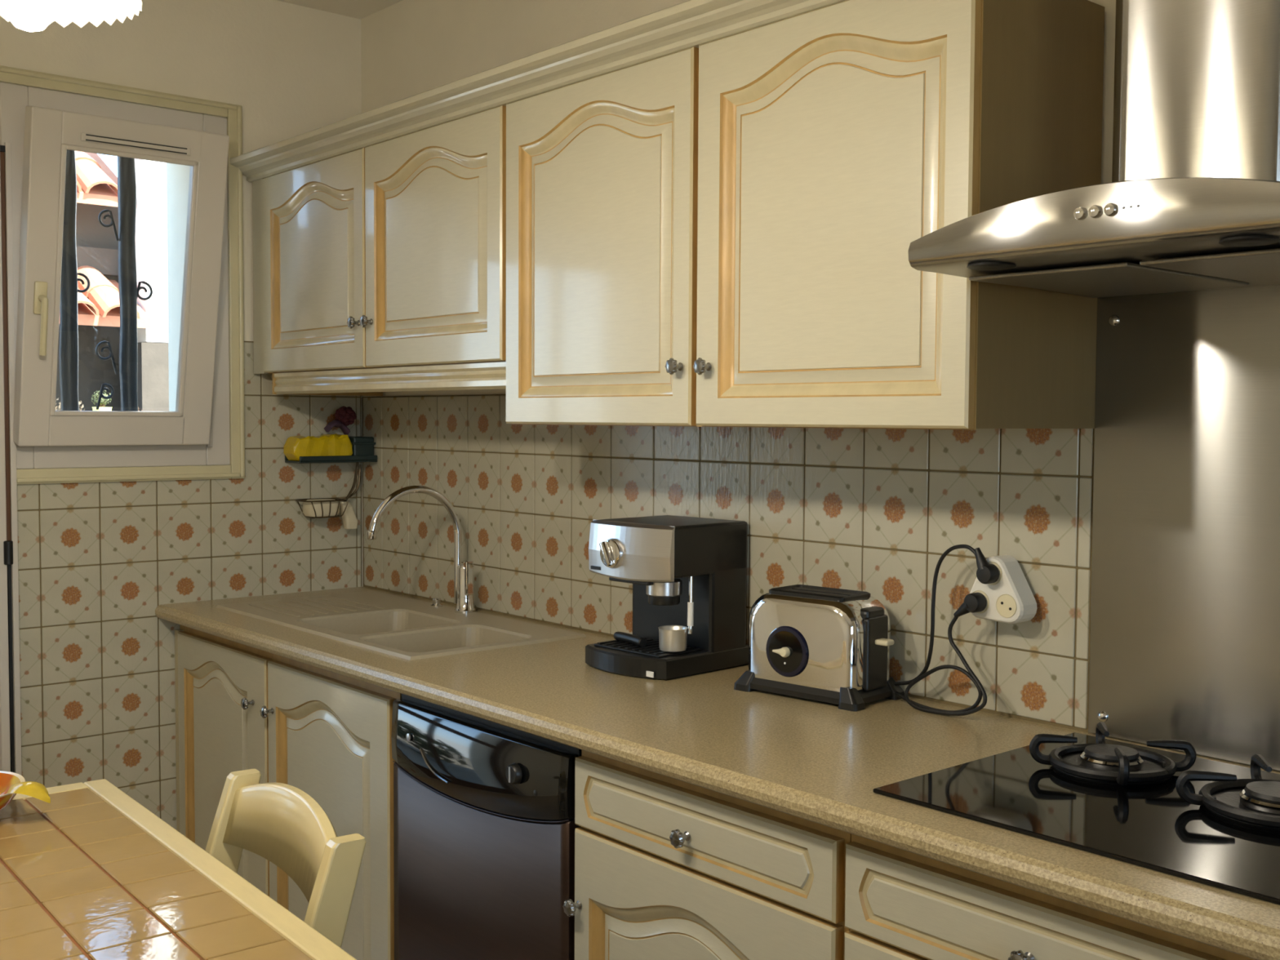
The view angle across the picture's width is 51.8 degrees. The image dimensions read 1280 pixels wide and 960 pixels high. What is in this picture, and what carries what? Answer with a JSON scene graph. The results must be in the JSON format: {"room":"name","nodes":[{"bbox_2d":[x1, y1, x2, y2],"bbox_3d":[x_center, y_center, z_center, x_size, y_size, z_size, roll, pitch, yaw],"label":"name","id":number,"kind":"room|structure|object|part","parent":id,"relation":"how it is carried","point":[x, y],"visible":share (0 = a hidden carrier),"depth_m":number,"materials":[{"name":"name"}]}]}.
{"room":"kitchen","nodes":[
{"label":"kitchen","id":0,"kind":"room"},
{"bbox_2d":[0,0,363,829],"bbox_3d":[-2.141,-0.026,3.016,3.800,2.600,0.301,-2,4,-41],"label":"wall","id":1,"kind":"structure","parent":0,"point":[96,561],"depth_m":3.58,"materials":[{"name":"tile"}]},
{"bbox_2d":[0,145,14,773],"bbox_3d":[-1.928,0.229,3.045,0.883,2.090,0.095,-2,4,-41],"label":"door","id":2,"kind":"structure","parent":1,"relation":"in","point":[8,544],"depth_m":3.29,"materials":[{"name":"white wood"}]},
{"bbox_2d":[0,142,22,775],"bbox_3d":[-1.922,0.225,3.015,0.936,2.100,0.024,-2,4,-41],"label":"trim","id":3,"kind":"structure","parent":1,"relation":"attached to","point":[5,751],"depth_m":3.30,"materials":[{"name":"white wood"}]},
{"bbox_2d":[58,149,152,411],"bbox_3d":[-1.488,-0.520,3.583,0.565,0.964,0.049,-2,4,-41],"label":"window grille","id":4,"kind":"object","parent":1,"relation":"in","point":[128,288],"visible":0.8,"depth_m":3.61,"materials":[{"name":"metal"}]},
{"bbox_2d":[0,81,230,469],"bbox_3d":[-1.314,-0.509,3.412,0.583,0.957,0.268,-2,4,-41],"label":"window","id":5,"kind":"structure","parent":1,"relation":"in","point":[40,125],"depth_m":3.36,"materials":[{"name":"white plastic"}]},
{"bbox_3d":[-1.453,-0.393,3.206,0.030,0.175,0.049,-2,14,-41],"label":"handle","id":6,"kind":"part","parent":5,"relation":"part of","materials":[{"name":"metal"}]},
{"bbox_2d":[80,132,191,155],"bbox_3d":[-1.251,-0.835,3.280,0.270,0.020,0.007,-2,14,-41],"label":"vent","id":7,"kind":"object","parent":5,"relation":"attached to","point":[83,137],"depth_m":3.27,"materials":[{"name":"white plastic"}]},
{"bbox_2d":[0,65,244,484],"bbox_3d":[-1.345,-0.512,3.474,0.628,1.033,0.028,-2,4,-41],"label":"trim","id":8,"kind":"structure","parent":1,"relation":"attached to","point":[233,113],"depth_m":3.60,"materials":[{"name":"beige wood"}]},
{"bbox_2d":[295,464,361,518],"bbox_3d":[-0.893,0.033,3.835,0.209,0.151,0.093,-2,4,-41],"label":"soap dish","id":9,"kind":"object","parent":1,"relation":"attached to","point":[336,499],"visible":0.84,"depth_m":3.81,"materials":[{"name":"brown metal"}]},
{"bbox_2d":[302,498,339,516],"bbox_3d":[-0.922,0.080,3.813,0.096,0.047,0.076,-2,4,-41],"label":"soap","id":10,"kind":"object","parent":9,"relation":"in","point":[308,509],"visible":0.89,"depth_m":3.78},
{"bbox_2d":[284,455,377,463],"bbox_3d":[-0.895,-0.069,3.826,0.246,0.036,0.096,-2,4,-41],"label":"wall rack","id":11,"kind":"object","parent":1,"relation":"attached to","point":[331,459],"visible":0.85,"depth_m":3.78,"materials":[{"name":"green plastic"}]},
{"bbox_2d":[284,433,352,460],"bbox_3d":[-0.926,-0.095,3.801,0.188,0.076,0.077,-2,4,-41],"label":"packet","id":12,"kind":"object","parent":11,"relation":"on","point":[324,445],"visible":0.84,"depth_m":3.76,"materials":[{"name":"yellow plastic"}]},
{"bbox_2d":[324,419,350,435],"bbox_3d":[-0.881,-0.152,3.834,0.062,0.046,0.044,-2,4,-41],"label":"cleaning cloth","id":13,"kind":"object","parent":12,"relation":"on","point":[336,424],"visible":0.99,"depth_m":3.82,"materials":[{"name":"purple fabric"}]},
{"bbox_2d":[334,405,356,426],"bbox_3d":[-0.860,-0.186,3.850,0.064,0.058,0.064,-2,4,-41],"label":"ball","id":14,"kind":"object","parent":13,"relation":"on","point":[346,415],"visible":0.98,"depth_m":3.83,"materials":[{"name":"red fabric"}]},
{"bbox_2d":[339,462,359,528],"bbox_3d":[-0.852,0.043,3.872,0.064,0.201,0.032,-2,4,-41],"label":"brush","id":15,"kind":"object","parent":11,"relation":"hanging from","point":[349,518],"visible":0.9,"depth_m":3.86,"materials":[{"name":"white plastic"}]},
{"bbox_3d":[-0.848,0.005,3.874,0.053,0.125,0.010,-2,4,-41],"label":"handle","id":16,"kind":"part","parent":15,"relation":"part of","materials":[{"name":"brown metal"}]},
{"bbox_2d":[348,436,375,455],"bbox_3d":[-0.831,-0.094,3.885,0.074,0.068,0.082,-2,4,-41],"label":"box","id":17,"kind":"object","parent":11,"relation":"on","point":[361,446],"visible":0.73,"depth_m":3.85,"materials":[{"name":"green plastic"}]},
{"bbox_2d":[276,0,402,19],"bbox_3d":[-0.236,-1.287,0.762,3.800,0.150,6.100,-2,4,-41],"label":"ceiling","id":18,"kind":"structure","parent":0,"point":[358,9],"depth_m":3.77,"materials":[{"name":"paint"}]},
{"bbox_2d":[0,0,142,31],"bbox_3d":[-0.726,-0.895,1.556,0.252,0.719,0.252,-2,4,-41],"label":"pendant lamp","id":19,"kind":"object","parent":18,"relation":"hanging from","point":[30,15],"visible":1,"depth_m":1.66,"materials":[{"name":"white glass"}]},
{"bbox_3d":[-0.728,-0.589,1.570,0.060,0.106,0.060,-2,4,-41],"label":"bulb","id":20,"kind":"part","parent":19,"relation":"part of","materials":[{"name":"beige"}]},
{"bbox_2d":[360,0,1279,771],"bbox_3d":[1.175,0.046,1.860,0.301,2.600,5.808,-2,4,-41],"label":"wall","id":21,"kind":"structure","parent":0,"point":[873,511],"depth_m":2.75,"materials":[{"name":"tile"}]},
{"bbox_2d":[252,105,506,395],"bbox_3d":[-0.565,-0.519,3.331,0.379,0.598,1.225,-2,4,-41],"label":"upper cabinet","id":22,"kind":"object","parent":21,"relation":"attached to","point":[379,268],"visible":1,"depth_m":3.13,"materials":[{"name":"beige wood"}]},
{"bbox_3d":[-0.850,-0.553,3.430,0.020,0.533,0.562,-2,4,-41],"label":"door","id":23,"kind":"part","parent":22,"relation":"part of","materials":[{"name":"beige paint"}]},
{"bbox_3d":[-0.700,-0.385,3.225,0.029,0.030,0.030,-2,4,-41],"label":"knob","id":24,"kind":"part","parent":22,"relation":"part of","materials":[{"name":"grey metal"}]},
{"bbox_3d":[-0.659,-0.382,3.178,0.029,0.030,0.030,-2,4,-41],"label":"knob","id":25,"kind":"part","parent":22,"relation":"part of","materials":[{"name":"grey metal"}]},
{"bbox_3d":[-0.634,-0.243,3.211,0.020,0.057,1.111,-2,4,-41],"label":"light rail","id":26,"kind":"part","parent":22,"relation":"part of","materials":[{"name":"beige wood"}]},
{"bbox_3d":[-0.473,-0.530,2.995,0.020,0.533,0.576,-2,4,-41],"label":"door","id":27,"kind":"part","parent":22,"relation":"part of","materials":[{"name":"beige paint"}]},
{"bbox_2d":[229,0,845,182],"bbox_3d":[-0.310,-0.813,2.772,0.110,0.057,2.396,-2,4,-41],"label":"crown molding","id":28,"kind":"structure","parent":22,"relation":"attached to","point":[689,24],"depth_m":2.61,"materials":[{"name":"beige paint"}]},
{"bbox_2d":[506,0,1104,430],"bbox_3d":[0.216,-0.435,2.431,0.379,0.673,1.159,-2,4,-41],"label":"upper cabinet","id":29,"kind":"object","parent":21,"relation":"attached to","point":[719,233],"visible":1,"depth_m":2.13,"materials":[{"name":"beige wood"}]},
{"bbox_3d":[-0.089,-0.441,2.554,0.020,0.666,0.570,-2,4,-41],"label":"door","id":30,"kind":"part","parent":29,"relation":"part of","materials":[{"name":"beige paint"}]},
{"bbox_3d":[0.062,-0.202,2.351,0.029,0.030,0.030,-2,4,-41],"label":"knob","id":31,"kind":"part","parent":29,"relation":"part of","materials":[{"name":"grey metal"}]},
{"bbox_3d":[0.110,-0.198,2.296,0.029,0.030,0.030,-2,4,-41],"label":"knob","id":32,"kind":"part","parent":29,"relation":"part of","materials":[{"name":"grey metal"}]},
{"bbox_3d":[0.293,-0.418,2.112,0.020,0.666,0.573,-2,4,-41],"label":"door","id":33,"kind":"part","parent":29,"relation":"part of","materials":[{"name":"beige paint"}]},
{"bbox_2d":[969,555,1036,623],"bbox_3d":[0.616,0.183,2.238,0.060,0.110,0.111,-2,4,-41],"label":"socket adaptor","id":34,"kind":"object","parent":21,"relation":"attached to","point":[1011,599],"visible":0.77,"depth_m":2.21,"materials":[{"name":"white plastic"}]},
{"bbox_2d":[893,544,999,685],"bbox_3d":[0.525,0.244,2.298,0.028,0.273,0.235,-2,3,-35],"label":"power cord","id":35,"kind":"object","parent":34,"relation":"attached to","point":[986,573],"visible":1,"depth_m":2.26,"materials":[{"name":"black rubber"}]},
{"bbox_2d":[973,590,989,613],"bbox_3d":[0.576,0.207,2.240,0.002,0.040,0.040,-2,4,-41],"label":"outlet","id":36,"kind":"object","parent":34,"relation":"attached to","point":[985,593],"depth_m":2.23,"materials":[{"name":"beige plastic"}]},
{"bbox_2d":[988,561,1002,585],"bbox_3d":[0.592,0.157,2.220,0.002,0.040,0.040,-2,4,-41],"label":"outlet","id":37,"kind":"object","parent":34,"relation":"attached to","point":[998,564],"depth_m":2.21,"materials":[{"name":"beige plastic"}]},
{"bbox_2d":[995,594,1017,617],"bbox_3d":[0.611,0.210,2.200,0.002,0.040,0.040,-2,4,-41],"label":"outlet","id":38,"kind":"object","parent":34,"relation":"attached to","point":[1006,604],"depth_m":2.20,"materials":[{"name":"beige plastic"}]},
{"bbox_2d":[908,0,1279,297],"bbox_3d":[0.730,-0.759,1.724,0.498,0.974,0.558,-2,4,-41],"label":"hood","id":39,"kind":"object","parent":21,"relation":"attached to","point":[1191,202],"visible":1,"depth_m":1.69,"materials":[{"name":"metal"}]},
{"bbox_2d":[1088,284,1279,770],"bbox_3d":[0.920,0.024,1.923,0.017,0.800,0.565,-2,4,-41],"label":"backsplash","id":40,"kind":"structure","parent":21,"relation":"attached to","point":[1184,633],"depth_m":2.01,"materials":[{"name":"metal"}]},
{"bbox_3d":[-0.251,1.435,0.889,3.800,0.100,6.100,-2,4,-41],"label":"floor","id":41,"kind":"structure","parent":0,"visible":0},
{"bbox_2d":[0,778,356,959],"bbox_3d":[-0.865,0.960,1.604,0.823,0.775,1.353,-2,3,-38],"label":"dining table","id":42,"kind":"object","parent":41,"relation":"on","point":[89,873],"visible":1,"depth_m":1.80,"materials":[{"name":"beige tile"}]},
{"bbox_2d":[0,770,50,810],"bbox_3d":[-1.105,0.514,2.113,0.252,0.064,0.224,3,4,41],"label":"ceramic dish","id":43,"kind":"object","parent":42,"relation":"on","point":[11,784],"visible":1,"depth_m":2.11,"materials":[{"name":"ceramic"}]},
{"bbox_3d":[-0.980,0.500,2.110,0.061,0.034,0.061,3,4,45],"label":"handle","id":44,"kind":"part","parent":43,"relation":"part of","materials":[{"name":"yellow ceramic"}]},
{"bbox_2d":[204,768,366,947],"bbox_3d":[-0.718,0.905,1.850,0.529,0.864,0.438,-2,3,-36],"label":"dining chair","id":45,"kind":"object","parent":41,"relation":"on","point":[279,823],"visible":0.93,"depth_m":1.94,"materials":[{"name":"beige wood"}]},
{"bbox_3d":[-0.682,0.899,2.128,0.145,0.850,0.028,-2,3,-36],"label":"post","id":46,"kind":"part","parent":45,"relation":"part of","materials":[{"name":"beige wood"}]},
{"bbox_3d":[-0.529,0.527,1.967,0.065,0.118,0.386,-2,3,-36],"label":"rail","id":47,"kind":"part","parent":45,"relation":"part of","materials":[{"name":"beige wood"}]},
{"bbox_3d":[-0.443,0.916,1.796,0.145,0.850,0.028,-2,3,-36],"label":"post","id":48,"kind":"part","parent":45,"relation":"part of","materials":[{"name":"beige wood"}]},
{"bbox_2d":[174,625,401,959],"bbox_3d":[-0.689,0.831,3.345,0.599,0.872,1.162,-2,4,-41],"label":"base cabinet","id":49,"kind":"object","parent":41,"relation":"on","point":[326,735],"visible":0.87,"depth_m":3.08,"materials":[{"name":"beige wood"}]},
{"bbox_3d":[-1.069,0.789,3.386,0.020,0.738,0.540,-2,4,-41],"label":"door","id":50,"kind":"part","parent":49,"relation":"part of","materials":[{"name":"beige paint"}]},
{"bbox_3d":[-0.953,0.542,3.203,0.029,0.030,0.030,-2,4,-41],"label":"knob","id":51,"kind":"part","parent":49,"relation":"part of","materials":[{"name":"grey metal"}]},
{"bbox_3d":[-0.882,0.548,3.122,0.029,0.030,0.030,-2,4,-41],"label":"knob","id":52,"kind":"part","parent":49,"relation":"part of","materials":[{"name":"grey metal"}]},
{"bbox_3d":[-0.700,0.811,2.959,0.020,0.738,0.566,-2,4,-41],"label":"door","id":53,"kind":"part","parent":49,"relation":"part of","materials":[{"name":"beige paint"}]},
{"bbox_2d":[155,586,1279,959],"bbox_3d":[0.098,0.417,2.416,0.630,0.038,3.578,-2,4,-41],"label":"countertop","id":54,"kind":"structure","parent":49,"relation":"on","point":[817,762],"depth_m":2.11,"materials":[{"name":"beige stone"}]},
{"bbox_2d":[215,590,586,660],"bbox_3d":[-0.630,0.423,3.304,0.473,0.200,0.997,-2,4,-41],"label":"sink","id":55,"kind":"object","parent":54,"relation":"in","point":[402,627],"depth_m":3.31,"materials":[{"name":"ceramic"}]},
{"bbox_3d":[-0.541,0.325,3.513,0.034,0.023,0.034,-2,4,-41],"label":"plug knob","id":56,"kind":"part","parent":55,"relation":"part of","materials":[{"name":"silver metal"}]},
{"bbox_2d":[366,485,475,613],"bbox_3d":[-0.547,0.179,3.335,0.295,0.331,0.068,-2,4,-41],"label":"tap","id":57,"kind":"object","parent":54,"relation":"on","point":[463,573],"visible":1,"depth_m":3.39,"materials":[{"name":"silver metal"}]},
{"bbox_3d":[-0.443,0.252,3.401,0.024,0.090,0.018,-2,4,-41],"label":"lever","id":58,"kind":"part","parent":57,"relation":"part of","materials":[{"name":"silver metal"}]},
{"bbox_2d":[585,515,748,679],"bbox_3d":[0.047,0.233,2.717,0.276,0.301,0.236,-2,4,-44],"label":"coffee machine","id":59,"kind":"object","parent":54,"relation":"on","point":[691,572],"visible":0.96,"depth_m":2.66,"materials":[{"name":"black plastic"}]},
{"bbox_3d":[-0.089,0.180,2.706,0.004,0.007,0.030,-2,4,-44],"label":"name plate","id":60,"kind":"part","parent":59,"relation":"part of","materials":[{"name":"black plastic"}]},
{"bbox_3d":[-0.023,0.143,2.644,0.026,0.114,0.236,-2,4,-44],"label":"panel","id":61,"kind":"part","parent":59,"relation":"part of","materials":[{"name":"silver metal"}]},
{"bbox_2d":[657,625,688,652],"bbox_3d":[0.066,0.317,2.631,0.060,0.045,0.060,-2,4,-41],"label":"espresso cup","id":62,"kind":"object","parent":59,"relation":"on","point":[673,638],"visible":1,"depth_m":2.61,"materials":[{"name":"metal"}]},
{"bbox_2d":[733,584,904,711],"bbox_3d":[0.338,0.302,2.448,0.294,0.193,0.172,3,4,43],"label":"toaster","id":63,"kind":"object","parent":54,"relation":"on","point":[824,644],"visible":1,"depth_m":2.38,"materials":[{"name":"chrome"},{"name":"black plastic"},{"name":"cream plastic"}]},
{"bbox_3d":[0.424,0.310,2.371,0.012,0.132,0.068,3,4,43],"label":"panel","id":64,"kind":"part","parent":63,"relation":"part of","materials":[{"name":"black plastic"}]},
{"bbox_3d":[0.437,0.290,2.358,0.028,0.010,0.026,3,4,43],"label":"lever","id":65,"kind":"part","parent":63,"relation":"part of","materials":[{"name":"beige plastic"}]},
{"bbox_2d":[894,592,986,715],"bbox_3d":[0.517,0.297,2.299,0.034,0.219,0.213,-2,3,-36],"label":"power cord","id":66,"kind":"object","parent":54,"relation":"on","point":[973,602],"visible":1,"depth_m":2.25,"materials":[{"name":"black rubber"}]},
{"bbox_2d":[873,721,1279,904],"bbox_3d":[0.702,0.405,1.749,0.510,0.054,0.585,-2,4,-41],"label":"gas hob","id":67,"kind":"object","parent":54,"relation":"in","point":[1212,823],"visible":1,"depth_m":1.72,"materials":[{"name":"black glass"}]},
{"bbox_3d":[0.680,0.415,1.905,0.164,0.008,0.164,-2,4,-41],"label":"burner","id":68,"kind":"part","parent":67,"relation":"part of","materials":[{"name":"metal"}]},
{"bbox_3d":[0.827,0.425,1.705,0.184,0.008,0.184,-2,4,-41],"label":"burner","id":69,"kind":"part","parent":67,"relation":"part of","materials":[{"name":"metal"}]},
{"bbox_2d":[391,693,582,959],"bbox_3d":[-0.114,0.869,2.676,0.586,0.866,0.590,-2,4,-41],"label":"dishwasher","id":70,"kind":"object","parent":41,"relation":"on","point":[484,825],"visible":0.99,"depth_m":2.47,"materials":[{"name":"black metal"},{"name":"bronze steel"}]},
{"bbox_3d":[-0.311,0.538,2.489,0.030,0.152,0.588,-2,4,-41],"label":"control panel","id":71,"kind":"part","parent":70,"relation":"part of","materials":[{"name":"black plastic"}]},
{"bbox_2d":[562,750,851,959],"bbox_3d":[0.281,0.889,2.225,0.599,0.872,0.596,-2,4,-41],"label":"base cabinet","id":72,"kind":"object","parent":41,"relation":"on","point":[666,868],"visible":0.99,"depth_m":2.04,"materials":[{"name":"beige wood"}]},
{"bbox_3d":[-0.114,0.725,2.240,0.029,0.030,0.030,-2,4,-41],"label":"knob","id":73,"kind":"part","parent":72,"relation":"part of","materials":[{"name":"grey metal"}]},
{"bbox_3d":[0.063,0.550,2.029,0.029,0.030,0.030,-2,4,-41],"label":"knob","id":74,"kind":"part","parent":72,"relation":"part of","materials":[{"name":"grey metal"}]},
{"bbox_3d":[0.082,0.917,2.058,0.020,0.619,0.582,-2,4,-41],"label":"door","id":75,"kind":"part","parent":72,"relation":"part of","materials":[{"name":"beige paint"}]},
{"bbox_2d":[844,834,1254,959],"bbox_3d":[0.673,0.912,1.773,0.599,0.872,0.598,-2,4,-41],"label":"base cabinet","id":76,"kind":"object","parent":41,"relation":"on","point":[900,904],"visible":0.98,"depth_m":1.66,"materials":[{"name":"beige wood"}]},
{"bbox_3d":[0.474,0.941,1.606,0.020,0.619,0.584,-2,4,-41],"label":"door","id":77,"kind":"part","parent":76,"relation":"part of","materials":[{"name":"beige paint"}]},
{"bbox_3d":[0.457,0.574,1.574,0.029,0.030,0.030,-2,4,-41],"label":"knob","id":78,"kind":"part","parent":76,"relation":"part of","materials":[{"name":"grey metal"}]},
{"label":"outside","id":79,"kind":"structure","parent":0,"visible":0},
{"bbox_3d":[-4.315,1.170,6.498,10.000,0.100,7.690,-2,4,-41],"label":"floor","id":80,"kind":"structure","parent":79,"visible":0},
{"bbox_2d":[55,151,168,411],"bbox_3d":[-3.059,-1.002,6.640,6.200,4.200,1.396,-2,4,-41],"label":"exterior view","id":81,"kind":"structure","parent":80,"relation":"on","point":[97,246],"depth_m":6.53,"materials":[{"name":"white paint"}]},
{"bbox_3d":[-2.382,0.483,5.151,2.440,1.420,0.380,-2,4,-41],"label":"wall","id":82,"kind":"structure","parent":80,"relation":"on","visible":0},
{"bbox_2d":[55,397,84,410],"bbox_3d":[-2.256,-0.281,5.218,0.118,0.105,0.115,-2,4,-41],"label":"shrub","id":83,"kind":"object","parent":82,"relation":"on","point":[60,405],"visible":0.16,"depth_m":5.20,"materials":[{"name":"green plant"}]},
{"bbox_2d":[91,390,111,410],"bbox_3d":[-2.163,-0.297,5.301,0.079,0.128,0.078,-2,4,-41],"label":"potted plant","id":84,"kind":"object","parent":82,"relation":"on","point":[103,402],"visible":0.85,"depth_m":5.28,"materials":[{"name":"green plant"}]},
{"bbox_3d":[-2.162,-0.264,5.303,0.076,0.060,0.076,-2,4,-41],"label":"pot","id":85,"kind":"part","parent":84,"relation":"part of","materials":[{"name":"white ceramic"}]}
]}

